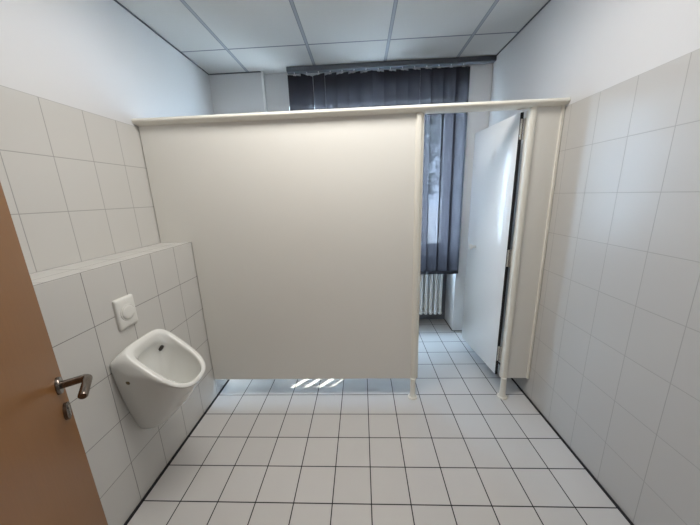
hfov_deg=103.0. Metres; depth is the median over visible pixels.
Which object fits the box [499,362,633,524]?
trim
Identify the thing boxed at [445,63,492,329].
wall
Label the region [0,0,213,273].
wall
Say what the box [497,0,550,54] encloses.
trim
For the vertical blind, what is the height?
1.998 m
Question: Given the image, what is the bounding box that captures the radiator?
[419,274,442,314]
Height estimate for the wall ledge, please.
1.250 m
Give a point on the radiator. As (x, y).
(431, 285)
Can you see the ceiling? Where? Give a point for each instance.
(220, 36)
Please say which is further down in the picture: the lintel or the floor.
the floor
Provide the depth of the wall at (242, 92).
2.67 m
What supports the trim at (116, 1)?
attached to the wall at (75, 75)
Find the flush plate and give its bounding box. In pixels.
[112,294,137,330]
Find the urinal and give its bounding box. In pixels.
[110,329,205,428]
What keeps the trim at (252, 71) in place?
attached to the wall at (242, 92)
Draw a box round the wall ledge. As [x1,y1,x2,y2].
[29,242,227,524]
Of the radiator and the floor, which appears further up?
the radiator
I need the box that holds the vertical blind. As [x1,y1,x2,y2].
[286,55,496,274]
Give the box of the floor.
[126,319,630,524]
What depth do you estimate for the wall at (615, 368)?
1.31 m
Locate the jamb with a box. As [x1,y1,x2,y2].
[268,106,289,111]
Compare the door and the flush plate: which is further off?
the flush plate
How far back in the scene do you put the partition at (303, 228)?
1.91 m
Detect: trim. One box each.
[114,0,208,74]
[124,379,229,524]
[209,71,260,74]
[261,72,266,111]
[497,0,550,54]
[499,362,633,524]
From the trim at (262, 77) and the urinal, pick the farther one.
the trim at (262, 77)
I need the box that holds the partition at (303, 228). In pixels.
[131,97,570,399]
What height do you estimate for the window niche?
0.830 m
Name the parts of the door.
handle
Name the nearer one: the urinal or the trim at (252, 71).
the urinal
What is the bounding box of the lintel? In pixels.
[264,65,464,108]
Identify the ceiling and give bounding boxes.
[117,0,548,73]
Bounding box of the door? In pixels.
[0,182,107,524]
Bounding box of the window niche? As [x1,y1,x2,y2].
[419,274,446,318]
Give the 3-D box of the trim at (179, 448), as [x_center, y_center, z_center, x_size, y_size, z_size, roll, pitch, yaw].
[-1.083,1.173,1.810,0.010,0.005,2.980,-1,14,3]
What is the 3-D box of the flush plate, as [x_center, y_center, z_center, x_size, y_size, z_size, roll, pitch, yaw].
[-1.116,0.248,1.394,0.027,0.156,0.112,-1,14,3]
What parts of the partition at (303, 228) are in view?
wide panel, rail, post, knob, door, post, narrow panel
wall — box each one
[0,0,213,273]
[209,72,267,114]
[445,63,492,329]
[488,0,699,524]

